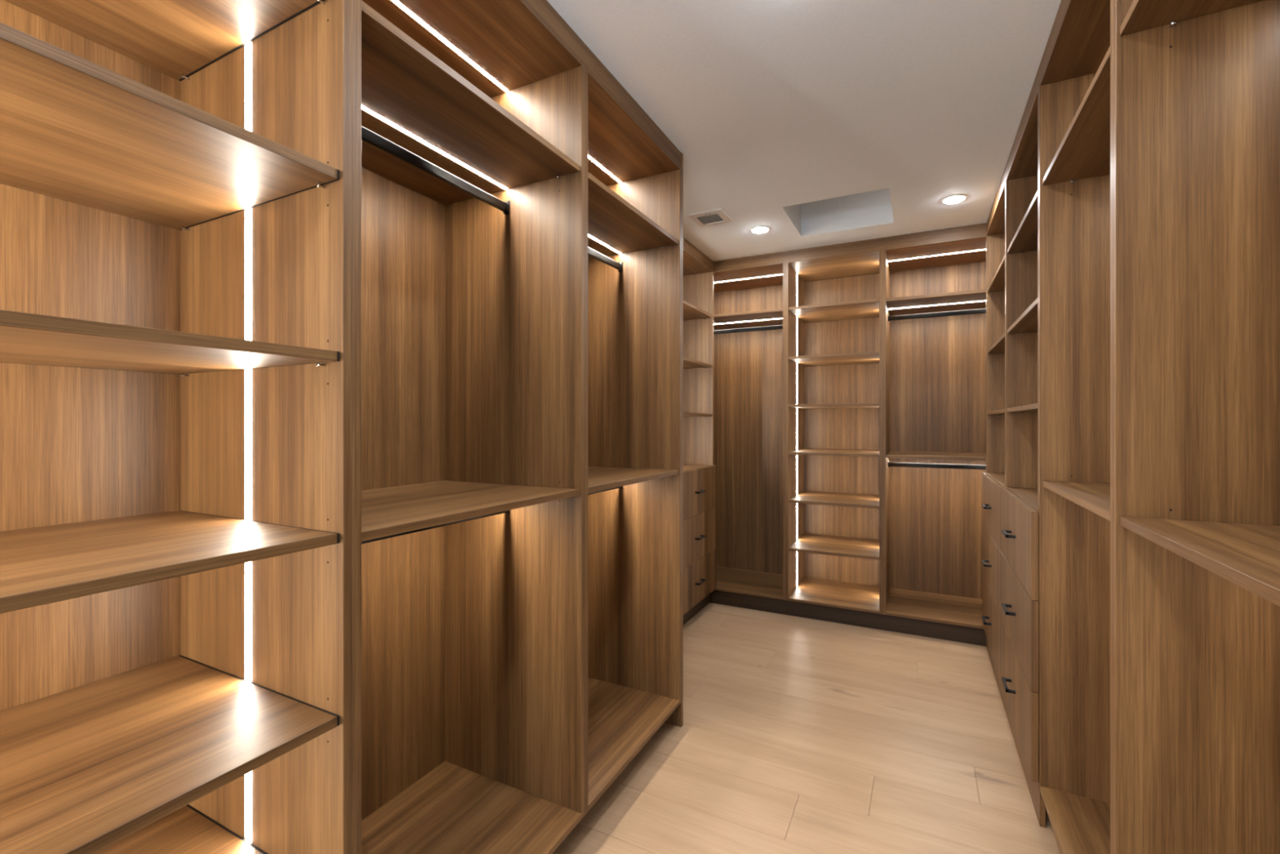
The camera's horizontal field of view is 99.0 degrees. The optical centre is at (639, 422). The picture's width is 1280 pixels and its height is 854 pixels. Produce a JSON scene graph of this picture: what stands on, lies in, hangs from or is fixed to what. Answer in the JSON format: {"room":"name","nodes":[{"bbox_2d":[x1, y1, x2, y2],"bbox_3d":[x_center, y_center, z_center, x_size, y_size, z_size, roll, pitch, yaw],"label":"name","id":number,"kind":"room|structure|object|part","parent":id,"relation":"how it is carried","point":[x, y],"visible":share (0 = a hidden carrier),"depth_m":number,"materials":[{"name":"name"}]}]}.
{"room":"walk-in closet","nodes":[
{"label":"walk-in closet","id":0,"kind":"room"},
{"bbox_2d":[546,0,1061,261],"bbox_3d":[0.237,-1.605,1.496,3.140,0.770,6.520,0,0,27],"label":"ceiling","id":1,"kind":"structure","parent":0,"point":[815,123],"depth_m":2.05,"materials":[{"name":"white paint"}]},
{"bbox_2d":[526,0,680,165],"bbox_3d":[-0.373,-1.187,1.394,0.019,0.066,2.412,0,0,27],"label":"trim","id":2,"kind":"structure","parent":1,"relation":"attached to","point":[543,7],"depth_m":1.84,"materials":[{"name":"brown wood"}]},
{"bbox_2d":[683,238,713,269],"bbox_3d":[0.181,-1.187,3.413,0.019,0.066,1.607,0,0,27],"label":"trim","id":3,"kind":"structure","parent":1,"relation":"attached to","point":[687,246],"depth_m":3.83,"materials":[{"name":"brown wood"}]},
{"bbox_2d":[688,208,732,226],"bbox_3d":[0.419,-1.215,3.242,0.205,0.009,0.206,0,0,27],"label":"ceiling vent","id":4,"kind":"object","parent":1,"relation":"in","point":[712,217],"visible":1,"depth_m":3.24,"materials":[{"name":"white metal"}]},
{"bbox_2d":[749,226,770,233],"bbox_3d":[0.758,-1.216,3.448,0.132,0.008,0.132,0,0,27],"label":"recessed light","id":5,"kind":"object","parent":1,"relation":"in","point":[757,229],"visible":1,"depth_m":3.43,"materials":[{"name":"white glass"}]},
{"bbox_2d":[713,222,986,270],"bbox_3d":[1.321,-1.187,3.747,2.260,0.066,0.019,0,0,27],"label":"trim","id":6,"kind":"structure","parent":1,"relation":"attached to","point":[980,228],"depth_m":3.67,"materials":[{"name":"brown wood"}]},
{"bbox_2d":[940,194,968,204],"bbox_3d":[1.712,-1.216,2.979,0.132,0.008,0.132,0,0,27],"label":"recessed light","id":7,"kind":"object","parent":1,"relation":"in","point":[956,198],"visible":1,"depth_m":2.96,"materials":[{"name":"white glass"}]},
{"bbox_2d":[986,0,1068,230],"bbox_3d":[1.192,-1.187,1.510,0.019,0.066,4.075,0,0,27],"label":"trim","id":8,"kind":"structure","parent":1,"relation":"attached to","point":[1063,4],"depth_m":1.97,"materials":[{"name":"brown wood"}]},
{"bbox_2d":[552,593,1060,853],"bbox_3d":[0.237,1.400,1.496,3.140,0.060,6.520,0,0,27],"label":"floor","id":9,"kind":"structure","parent":0,"point":[797,735],"depth_m":2.25,"materials":[{"name":"brown wood"}]},
{"bbox_2d":[0,0,352,853],"bbox_3d":[-0.997,0.052,0.812,0.606,2.412,0.808,0,0,27],"label":"shelving tower","id":10,"kind":"object","parent":9,"relation":"on","point":[176,175],"visible":1,"depth_m":1.07,"materials":[{"name":"brown wood"}]},
{"bbox_3d":[-1.262,0.052,0.948,0.010,2.412,0.770,0,0,27],"label":"panel","id":11,"kind":"part","parent":10,"relation":"part of","materials":[{"name":"brown wood"}]},
{"bbox_3d":[-0.997,-0.813,0.812,0.586,0.019,0.759,0,0,27],"label":"shelf","id":12,"kind":"part","parent":10,"relation":"part of","materials":[{"name":"brown wood"}]},
{"bbox_3d":[-0.997,0.555,0.812,0.586,0.019,0.759,0,0,27],"label":"shelf","id":13,"kind":"part","parent":10,"relation":"part of","materials":[{"name":"brown wood"}]},
{"bbox_3d":[-0.997,0.215,0.812,0.586,0.019,0.759,0,0,27],"label":"shelf","id":14,"kind":"part","parent":10,"relation":"part of","materials":[{"name":"brown wood"}]},
{"bbox_3d":[-0.997,-0.124,0.812,0.586,0.019,0.759,0,0,27],"label":"shelf","id":15,"kind":"part","parent":10,"relation":"part of","materials":[{"name":"brown wood"}]},
{"bbox_3d":[-0.997,-0.463,0.812,0.586,0.019,0.759,0,0,27],"label":"shelf","id":16,"kind":"part","parent":10,"relation":"part of","materials":[{"name":"brown wood"}]},
{"bbox_3d":[-0.997,0.895,0.812,0.586,0.019,0.759,0,0,27],"label":"shelf","id":17,"kind":"part","parent":10,"relation":"part of","materials":[{"name":"brown wood"}]},
{"bbox_3d":[-0.818,0.052,1.163,0.606,2.412,0.019,0,0,27],"label":"panel","id":18,"kind":"part","parent":10,"relation":"part of","materials":[{"name":"brown wood"}]},
{"bbox_2d":[352,0,585,853],"bbox_3d":[-0.630,0.052,1.531,0.606,2.412,0.807,0,0,27],"label":"tall cabinet","id":19,"kind":"object","parent":9,"relation":"on","point":[468,116],"visible":0.67,"depth_m":1.79,"materials":[{"name":"brown wood"}]},
{"bbox_3d":[-0.809,0.052,1.180,0.606,2.412,0.019,0,0,27],"label":"panel","id":20,"kind":"part","parent":19,"relation":"part of","materials":[{"name":"brown wood"}]},
{"bbox_3d":[-0.895,0.052,1.666,0.010,2.412,0.769,0,0,27],"label":"panel","id":21,"kind":"part","parent":19,"relation":"part of","materials":[{"name":"brown wood"}]},
{"bbox_3d":[-0.628,0.290,1.530,0.015,0.030,0.761,0,0,27],"label":"hanging rod","id":22,"kind":"part","parent":19,"relation":"part of","materials":[{"name":"black metal"}]},
{"bbox_3d":[-0.628,-0.733,1.530,0.015,0.030,0.761,0,0,27],"label":"hanging rod","id":23,"kind":"part","parent":19,"relation":"part of","materials":[{"name":"black metal"}]},
{"bbox_2d":[361,480,579,541],"bbox_3d":[-0.628,0.220,1.530,0.590,0.019,0.764,0,0,27],"label":"shelf","id":24,"kind":"object","parent":19,"relation":"attached to","point":[391,508],"depth_m":1.51,"materials":[{"name":"brown wood"}]},
{"bbox_2d":[361,0,579,204],"bbox_3d":[-0.628,-0.808,1.530,0.590,0.019,0.764,0,0,27],"label":"shelf","id":25,"kind":"object","parent":19,"relation":"attached to","point":[411,99],"depth_m":1.49,"materials":[{"name":"brown wood"}]},
{"bbox_3d":[-0.625,-1.144,1.528,0.596,0.019,0.769,0,0,27],"label":"panel","id":26,"kind":"part","parent":19,"relation":"part of","materials":[{"name":"brown wood"}]},
{"bbox_3d":[-0.625,1.249,1.528,0.596,0.019,0.769,0,0,27],"label":"panel","id":27,"kind":"part","parent":19,"relation":"part of","materials":[{"name":"brown wood"}]},
{"bbox_3d":[-0.450,0.052,1.881,0.606,2.412,0.019,0,0,27],"label":"panel","id":28,"kind":"part","parent":19,"relation":"part of","materials":[{"name":"brown wood"}]},
{"bbox_2d":[585,63,683,814],"bbox_3d":[-0.260,0.076,2.253,0.606,2.589,0.816,0,0,27],"label":"tall cabinet","id":29,"kind":"object","parent":9,"relation":"on","point":[634,187],"visible":0.48,"depth_m":2.49,"materials":[{"name":"brown wood"}]},
{"bbox_3d":[-0.442,0.052,1.898,0.606,2.412,0.019,0,0,27],"label":"panel","id":30,"kind":"part","parent":29,"relation":"part of","materials":[{"name":"brown wood"}]},
{"bbox_3d":[-0.263,0.290,2.244,0.015,0.030,0.752,0,0,27],"label":"hanging rod","id":31,"kind":"part","parent":29,"relation":"part of","materials":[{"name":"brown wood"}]},
{"bbox_3d":[-0.263,-0.733,2.244,0.015,0.030,0.752,0,0,27],"label":"hanging rod","id":32,"kind":"part","parent":29,"relation":"part of","materials":[{"name":"black metal"}]},
{"bbox_2d":[587,466,678,493],"bbox_3d":[-0.262,0.220,2.244,0.590,0.019,0.754,0,0,27],"label":"shelf","id":33,"kind":"object","parent":29,"relation":"attached to","point":[599,477],"depth_m":2.25,"materials":[{"name":"brown wood"}]},
{"bbox_2d":[587,172,678,258],"bbox_3d":[-0.262,-0.808,2.244,0.590,0.019,0.754,0,0,27],"label":"shelf","id":34,"kind":"object","parent":29,"relation":"attached to","point":[616,229],"depth_m":2.25,"materials":[{"name":"brown wood"}]},
{"bbox_3d":[-0.260,-1.144,2.243,0.596,0.019,0.760,0,0,27],"label":"panel","id":35,"kind":"part","parent":29,"relation":"part of","materials":[{"name":"brown wood"}]},
{"bbox_3d":[-0.260,1.249,2.243,0.596,0.019,0.760,0,0,27],"label":"panel","id":36,"kind":"part","parent":29,"relation":"part of","materials":[{"name":"brown wood"}]},
{"bbox_3d":[-0.087,0.052,2.591,0.606,2.412,0.019,0,0,27],"label":"panel","id":37,"kind":"part","parent":29,"relation":"part of","materials":[{"name":"brown wood"}]},
{"bbox_3d":[-0.078,0.076,2.608,0.606,2.589,0.019,0,0,27],"label":"panel","id":38,"kind":"part","parent":29,"relation":"part of","materials":[{"name":"brown wood"}]},
{"bbox_2d":[683,594,709,624],"bbox_3d":[0.151,1.308,3.444,0.016,0.124,1.634,0,0,27],"label":"baseboard","id":39,"kind":"structure","parent":9,"relation":"on","point":[695,610],"depth_m":3.91,"materials":[{"name":"laminate"}]},
{"bbox_2d":[683,247,715,614],"bbox_3d":[-0.007,0.045,3.508,0.554,2.398,1.604,0,0,27],"label":"tall cabinet","id":40,"kind":"object","parent":9,"relation":"on","point":[699,468],"visible":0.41,"depth_m":4.09,"materials":[{"name":"brown wood"}]},
{"bbox_2d":[683,463,711,471],"bbox_3d":[-0.027,0.325,3.518,0.490,0.019,1.604,0,0,27],"label":"countertop","id":41,"kind":"structure","parent":40,"relation":"on","point":[686,467],"depth_m":3.95,"materials":[{"name":"brown wood"}]},
{"bbox_3d":[0.166,-1.144,3.895,0.490,0.019,0.719,0,0,27],"label":"panel","id":42,"kind":"part","parent":40,"relation":"part of","materials":[{"name":"brown wood"}]},
{"bbox_2d":[683,300,712,319],"bbox_3d":[0.165,-0.800,3.896,0.486,0.019,0.714,0,0,27],"label":"shelf","id":43,"kind":"object","parent":40,"relation":"attached to","point":[691,312],"depth_m":3.96,"materials":[{"name":"brown wood"}]},
{"bbox_2d":[683,356,712,368],"bbox_3d":[0.165,-0.426,3.896,0.486,0.019,0.714,0,0,27],"label":"shelf","id":44,"kind":"object","parent":40,"relation":"attached to","point":[688,363],"depth_m":3.96,"materials":[{"name":"brown wood"}]},
{"bbox_2d":[683,412,712,416],"bbox_3d":[0.165,-0.060,3.896,0.486,0.019,0.714,0,0,27],"label":"shelf","id":45,"kind":"object","parent":40,"relation":"attached to","point":[685,414],"depth_m":3.90,"materials":[{"name":"brown wood"}]},
{"bbox_3d":[0.330,-0.419,4.226,0.500,1.469,0.019,0,0,27],"label":"panel","id":46,"kind":"part","parent":40,"relation":"part of","materials":[{"name":"brown wood"}]},
{"bbox_3d":[0.394,1.095,3.779,0.019,0.297,0.755,0,0,27],"label":"drawer","id":47,"kind":"part","parent":40,"relation":"part of","materials":[{"name":"brown wood"}]},
{"bbox_3d":[0.394,0.788,3.779,0.019,0.312,0.755,0,0,27],"label":"drawer","id":48,"kind":"part","parent":40,"relation":"part of","materials":[{"name":"brown wood"}]},
{"bbox_3d":[0.394,0.473,3.779,0.019,0.311,0.755,0,0,27],"label":"drawer","id":49,"kind":"part","parent":40,"relation":"part of","materials":[{"name":"brown wood"}]},
{"bbox_3d":[0.418,1.095,3.767,0.034,0.011,0.121,0,0,27],"label":"handle","id":50,"kind":"part","parent":40,"relation":"part of","materials":[{"name":"black metal"}]},
{"bbox_3d":[0.418,0.788,3.767,0.034,0.011,0.121,0,0,27],"label":"handle","id":51,"kind":"part","parent":40,"relation":"part of","materials":[{"name":"black metal"}]},
{"bbox_3d":[0.418,0.473,3.767,0.034,0.011,0.121,0,0,27],"label":"handle","id":52,"kind":"part","parent":40,"relation":"part of","materials":[{"name":"black metal"}]},
{"bbox_2d":[713,260,785,599],"bbox_3d":[0.809,0.052,4.335,0.812,2.412,0.606,0,0,27],"label":"tall cabinet","id":53,"kind":"object","parent":9,"relation":"on","point":[749,300],"visible":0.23,"depth_m":4.57,"materials":[{"name":"brown wood"}]},
{"bbox_3d":[0.807,-1.144,4.331,0.774,0.019,0.596,0,0,27],"label":"panel","id":54,"kind":"part","parent":53,"relation":"part of","materials":[{"name":"brown wood"}]},
{"bbox_2d":[713,308,782,330],"bbox_3d":[0.808,-0.808,4.333,0.770,0.019,0.590,0,0,27],"label":"shelf","id":55,"kind":"object","parent":53,"relation":"attached to","point":[766,317],"depth_m":4.22,"materials":[{"name":"brown wood"}]},
{"bbox_3d":[0.801,-0.733,4.320,0.766,0.030,0.015,0,0,27],"label":"hanging rod","id":56,"kind":"part","parent":53,"relation":"part of","materials":[{"name":"black metal"}]},
{"bbox_3d":[0.807,1.249,4.331,0.774,0.019,0.596,0,0,27],"label":"panel","id":57,"kind":"part","parent":53,"relation":"part of","materials":[{"name":"brown wood"}]},
{"bbox_3d":[1.162,0.052,4.154,0.019,2.412,0.606,0,0,27],"label":"panel","id":58,"kind":"part","parent":53,"relation":"part of","materials":[{"name":"brown wood"}]},
{"bbox_2d":[785,247,882,613],"bbox_3d":[1.452,0.052,4.006,0.631,2.412,0.606,0,0,27],"label":"shelving tower","id":59,"kind":"object","parent":9,"relation":"on","point":[833,302],"visible":0.84,"depth_m":4.19,"materials":[{"name":"brown wood"}]},
{"bbox_3d":[1.179,0.052,4.146,0.019,2.412,0.606,0,0,27],"label":"panel","id":60,"kind":"part","parent":59,"relation":"part of","materials":[{"name":"brown wood"}]},
{"bbox_3d":[1.450,-1.144,4.002,0.593,0.019,0.596,0,0,27],"label":"panel","id":61,"kind":"part","parent":59,"relation":"part of","materials":[{"name":"brown wood"}]},
{"bbox_3d":[1.451,0.895,4.004,0.588,0.019,0.590,0,0,27],"label":"shelf","id":62,"kind":"part","parent":59,"relation":"part of","materials":[{"name":"brown wood"}]},
{"bbox_3d":[1.451,0.555,4.004,0.588,0.019,0.590,0,0,27],"label":"shelf","id":63,"kind":"part","parent":59,"relation":"part of","materials":[{"name":"brown wood"}]},
{"bbox_3d":[1.451,0.215,4.004,0.588,0.019,0.590,0,0,27],"label":"shelf","id":64,"kind":"part","parent":59,"relation":"part of","materials":[{"name":"brown wood"}]},
{"bbox_3d":[1.451,-0.124,4.004,0.588,0.019,0.590,0,0,27],"label":"shelf","id":65,"kind":"part","parent":59,"relation":"part of","materials":[{"name":"brown wood"}]},
{"bbox_3d":[1.451,-0.463,4.004,0.588,0.019,0.590,0,0,27],"label":"shelf","id":66,"kind":"part","parent":59,"relation":"part of","materials":[{"name":"brown wood"}]},
{"bbox_3d":[1.451,-0.813,4.004,0.588,0.019,0.590,0,0,27],"label":"shelf","id":67,"kind":"part","parent":59,"relation":"part of","materials":[{"name":"brown wood"}]},
{"bbox_3d":[1.450,1.249,4.002,0.593,0.019,0.596,0,0,27],"label":"panel","id":68,"kind":"part","parent":59,"relation":"part of","materials":[{"name":"brown wood"}]},
{"bbox_3d":[1.587,0.052,4.272,0.593,2.412,0.010,0,0,27],"label":"panel","id":69,"kind":"part","parent":59,"relation":"part of","materials":[{"name":"brown wood"}]},
{"bbox_3d":[1.724,0.052,3.867,0.019,2.412,0.606,0,0,27],"label":"panel","id":70,"kind":"part","parent":59,"relation":"part of","materials":[{"name":"brown wood"}]},
{"bbox_2d":[710,589,986,645],"bbox_3d":[1.333,1.315,3.769,1.789,0.112,0.016,0,0,27],"label":"baseboard","id":71,"kind":"structure","parent":9,"relation":"on","point":[966,634],"depth_m":3.69,"materials":[{"name":"laminate"}]},
{"bbox_2d":[882,233,986,628],"bbox_3d":[2.096,0.052,3.677,0.816,2.412,0.606,0,0,27],"label":"tall cabinet","id":72,"kind":"object","parent":9,"relation":"on","point":[934,292],"visible":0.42,"depth_m":3.92,"materials":[{"name":"brown wood"}]},
{"bbox_3d":[1.741,0.052,3.858,0.019,2.412,0.606,0,0,27],"label":"panel","id":73,"kind":"part","parent":72,"relation":"part of","materials":[{"name":"brown wood"}]},
{"bbox_3d":[2.094,1.249,3.673,0.778,0.019,0.596,0,0,27],"label":"panel","id":74,"kind":"part","parent":72,"relation":"part of","materials":[{"name":"brown wood"}]},
{"bbox_3d":[2.094,-1.144,3.673,0.778,0.019,0.596,0,0,27],"label":"panel","id":75,"kind":"part","parent":72,"relation":"part of","materials":[{"name":"brown wood"}]},
{"bbox_2d":[886,450,986,460],"bbox_3d":[2.095,0.220,3.675,0.774,0.019,0.590,0,0,27],"label":"shelf","id":76,"kind":"object","parent":72,"relation":"attached to","point":[937,455],"depth_m":3.57,"materials":[{"name":"brown wood"}]},
{"bbox_2d":[886,288,986,315],"bbox_3d":[2.095,-0.808,3.675,0.774,0.019,0.590,0,0,27],"label":"shelf","id":77,"kind":"object","parent":72,"relation":"attached to","point":[975,299],"depth_m":3.65,"materials":[{"name":"brown wood"}]},
{"bbox_3d":[2.088,0.290,3.662,0.770,0.030,0.015,0,0,27],"label":"hanging rod","id":78,"kind":"part","parent":72,"relation":"part of","materials":[{"name":"black metal"}]},
{"bbox_3d":[2.088,-0.733,3.662,0.770,0.030,0.015,0,0,27],"label":"hanging rod","id":79,"kind":"part","parent":72,"relation":"part of","materials":[{"name":"black metal"}]},
{"bbox_2d":[982,178,1005,681],"bbox_3d":[2.161,0.035,2.827,0.660,2.378,0.842,0,0,27],"label":"tall cabinet","id":80,"kind":"object","parent":9,"relation":"on","point":[994,477],"visible":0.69,"depth_m":3.17,"materials":[{"name":"brown wood"}]},
{"bbox_3d":[1.883,1.072,2.969,0.034,0.011,0.121,0,0,27],"label":"handle","id":81,"kind":"part","parent":80,"relation":"part of","materials":[{"name":"black metal"}]},
{"bbox_3d":[1.883,0.762,2.969,0.034,0.011,0.121,0,0,27],"label":"handle","id":82,"kind":"part","parent":80,"relation":"part of","materials":[{"name":"black metal"}]},
{"bbox_3d":[1.883,0.454,2.969,0.034,0.011,0.121,0,0,27],"label":"handle","id":83,"kind":"part","parent":80,"relation":"part of","materials":[{"name":"black metal"}]},
{"bbox_3d":[1.906,1.072,2.957,0.019,0.305,0.840,0,0,27],"label":"drawer","id":84,"kind":"part","parent":80,"relation":"part of","materials":[{"name":"brown wood"}]},
{"bbox_3d":[1.906,0.762,2.957,0.019,0.310,0.840,0,0,27],"label":"drawer","id":85,"kind":"part","parent":80,"relation":"part of","materials":[{"name":"brown wood"}]},
{"bbox_3d":[1.906,0.454,2.957,0.019,0.302,0.840,0,0,27],"label":"drawer","id":86,"kind":"part","parent":80,"relation":"part of","materials":[{"name":"brown wood"}]},
{"bbox_3d":[2.181,-1.144,2.817,0.596,0.019,0.804,0,0,27],"label":"panel","id":87,"kind":"part","parent":80,"relation":"part of","materials":[{"name":"brown wood"}]},
{"bbox_3d":[2.373,-0.427,3.181,0.606,1.454,0.019,0,0,27],"label":"panel","id":88,"kind":"part","parent":80,"relation":"part of","materials":[{"name":"brown wood"}]},
{"bbox_2d":[986,255,1004,292],"bbox_3d":[2.183,-0.800,2.816,0.592,0.019,0.799,0,0,27],"label":"shelf","id":89,"kind":"object","parent":80,"relation":"attached to","point":[997,284],"depth_m":3.05,"materials":[{"name":"brown wood"}]},
{"bbox_2d":[986,333,1004,354],"bbox_3d":[2.183,-0.426,2.816,0.592,0.019,0.799,0,0,27],"label":"shelf","id":90,"kind":"object","parent":80,"relation":"attached to","point":[998,347],"depth_m":3.04,"materials":[{"name":"brown wood"}]},
{"bbox_2d":[986,408,1004,414],"bbox_3d":[2.183,-0.060,2.816,0.592,0.019,0.799,0,0,27],"label":"shelf","id":91,"kind":"object","parent":80,"relation":"attached to","point":[989,411],"depth_m":3.04,"materials":[{"name":"brown wood"}]},
{"bbox_2d":[986,472,1005,487],"bbox_3d":[2.181,0.310,2.817,0.596,0.019,0.842,0,0,27],"label":"countertop","id":92,"kind":"structure","parent":80,"relation":"on","point":[999,477],"depth_m":3.03,"materials":[{"name":"brown wood"}]},
{"bbox_3d":[1.998,-0.427,2.448,0.606,1.454,0.019,0,0,27],"label":"panel","id":93,"kind":"part","parent":80,"relation":"part of","materials":[{"name":"brown wood"}]},
{"bbox_2d":[986,637,1045,827],"bbox_3d":[1.748,1.299,2.601,0.016,0.143,1.680,0,0,27],"label":"baseboard","id":94,"kind":"structure","parent":9,"relation":"on","point":[1033,787],"depth_m":2.12,"materials":[{"name":"brown wood"}]},
{"bbox_2d":[1000,84,1039,782],"bbox_3d":[1.785,0.035,2.092,0.660,2.378,0.810,0,0,27],"label":"tall cabinet","id":95,"kind":"object","parent":9,"relation":"on","point":[1020,498],"visible":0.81,"depth_m":2.35,"materials":[{"name":"brown wood"}]},
{"bbox_3d":[1.507,1.072,2.234,0.034,0.011,0.121,0,0,27],"label":"handle","id":96,"kind":"part","parent":95,"relation":"part of","materials":[{"name":"black metal"}]},
{"bbox_3d":[1.507,0.762,2.234,0.034,0.011,0.121,0,0,27],"label":"handle","id":97,"kind":"part","parent":95,"relation":"part of","materials":[{"name":"black metal"}]},
{"bbox_3d":[1.507,0.454,2.234,0.034,0.011,0.121,0,0,27],"label":"handle","id":98,"kind":"part","parent":95,"relation":"part of","materials":[{"name":"black metal"}]},
{"bbox_3d":[1.530,1.072,2.222,0.019,0.305,0.808,0,0,27],"label":"drawer","id":99,"kind":"part","parent":95,"relation":"part of","materials":[{"name":"brown wood"}]},
{"bbox_3d":[1.530,0.762,2.222,0.019,0.310,0.808,0,0,27],"label":"drawer","id":100,"kind":"part","parent":95,"relation":"part of","materials":[{"name":"brown wood"}]},
{"bbox_3d":[1.530,0.454,2.222,0.019,0.302,0.808,0,0,27],"label":"drawer","id":101,"kind":"part","parent":95,"relation":"part of","materials":[{"name":"brown wood"}]},
{"bbox_3d":[1.989,-0.427,2.431,0.606,1.454,0.019,0,0,27],"label":"panel","id":102,"kind":"part","parent":95,"relation":"part of","materials":[{"name":"brown wood"}]},
{"bbox_3d":[1.805,-1.144,2.082,0.596,0.019,0.772,0,0,27],"label":"panel","id":103,"kind":"part","parent":95,"relation":"part of","materials":[{"name":"brown wood"}]},
{"bbox_2d":[1007,191,1037,253],"bbox_3d":[1.806,-0.800,2.081,0.592,0.019,0.766,0,0,27],"label":"shelf","id":104,"kind":"object","parent":95,"relation":"attached to","point":[1024,241],"depth_m":2.30,"materials":[{"name":"brown wood"}]},
{"bbox_2d":[1007,297,1037,333],"bbox_3d":[1.806,-0.426,2.081,0.592,0.019,0.766,0,0,27],"label":"shelf","id":105,"kind":"object","parent":95,"relation":"attached to","point":[1027,323],"depth_m":2.29,"materials":[{"name":"brown wood"}]},
{"bbox_2d":[1007,403,1037,412],"bbox_3d":[1.806,-0.060,2.081,0.592,0.019,0.766,0,0,27],"label":"shelf","id":106,"kind":"object","parent":95,"relation":"attached to","point":[1011,407],"depth_m":2.30,"materials":[{"name":"brown wood"}]},
{"bbox_2d":[1005,487,1039,516],"bbox_3d":[1.805,0.310,2.082,0.596,0.019,0.810,0,0,27],"label":"countertop","id":107,"kind":"structure","parent":95,"relation":"on","point":[1029,495],"depth_m":2.27,"materials":[{"name":"brown wood"}]},
{"bbox_3d":[1.629,-0.427,1.728,0.606,1.454,0.019,0,0,27],"label":"panel","id":108,"kind":"part","parent":95,"relation":"part of","materials":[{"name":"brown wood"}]},
{"bbox_3d":[1.629,0.771,1.728,0.606,0.903,0.019,0,0,27],"label":"panel","id":109,"kind":"part","parent":95,"relation":"part of","materials":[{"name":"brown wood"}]},
{"bbox_2d":[1039,0,1113,853],"bbox_3d":[1.443,0.043,1.363,0.606,2.393,0.800,0,0,27],"label":"tall cabinet","id":110,"kind":"object","parent":9,"relation":"on","point":[1076,83],"visible":0.34,"depth_m":1.79,"materials":[{"name":"brown wood"}]},
{"bbox_3d":[1.439,-1.144,1.365,0.596,0.019,0.762,0,0,27],"label":"panel","id":111,"kind":"part","parent":110,"relation":"part of","materials":[{"name":"brown wood"}]},
{"bbox_3d":[1.439,1.230,1.365,0.596,0.019,0.762,0,0,27],"label":"panel","id":112,"kind":"part","parent":110,"relation":"part of","materials":[{"name":"brown wood"}]},
{"bbox_2d":[1042,480,1110,520],"bbox_3d":[1.441,0.203,1.364,0.590,0.019,0.757,0,0,27],"label":"shelf","id":113,"kind":"object","parent":110,"relation":"attached to","point":[1094,496],"depth_m":1.53,"materials":[{"name":"brown wood"}]},
{"bbox_2d":[1042,46,1110,185],"bbox_3d":[1.441,-0.807,1.364,0.590,0.019,0.757,0,0,27],"label":"shelf","id":114,"kind":"object","parent":110,"relation":"attached to","point":[1082,156],"depth_m":1.56,"materials":[{"name":"brown wood"}]},
{"bbox_3d":[1.265,0.043,1.015,0.606,2.393,0.019,0,0,27],"label":"panel","id":115,"kind":"part","parent":110,"relation":"part of","materials":[{"name":"brown wood"}]},
{"bbox_2d":[1113,0,1279,853],"bbox_3d":[1.077,0.043,0.647,0.606,2.393,0.808,0,0,27],"label":"tall cabinet","id":116,"kind":"object","parent":9,"relation":"on","point":[1197,82],"visible":1,"depth_m":1.07,"materials":[{"name":"brown wood"}]},
{"bbox_2d":[1120,0,1262,35],"bbox_3d":[1.075,-0.804,0.648,0.590,0.019,0.766,0,0,27],"label":"shelf","id":117,"kind":"object","parent":116,"relation":"attached to","point":[1144,17],"depth_m":1.06,"materials":[{"name":"brown wood"}]},
{"bbox_2d":[1120,515,1279,606],"bbox_3d":[1.075,0.201,0.648,0.590,0.019,0.766,0,0,27],"label":"shelf","id":118,"kind":"object","parent":116,"relation":"attached to","point":[1244,551],"depth_m":0.88,"materials":[{"name":"brown wood"}]}
]}

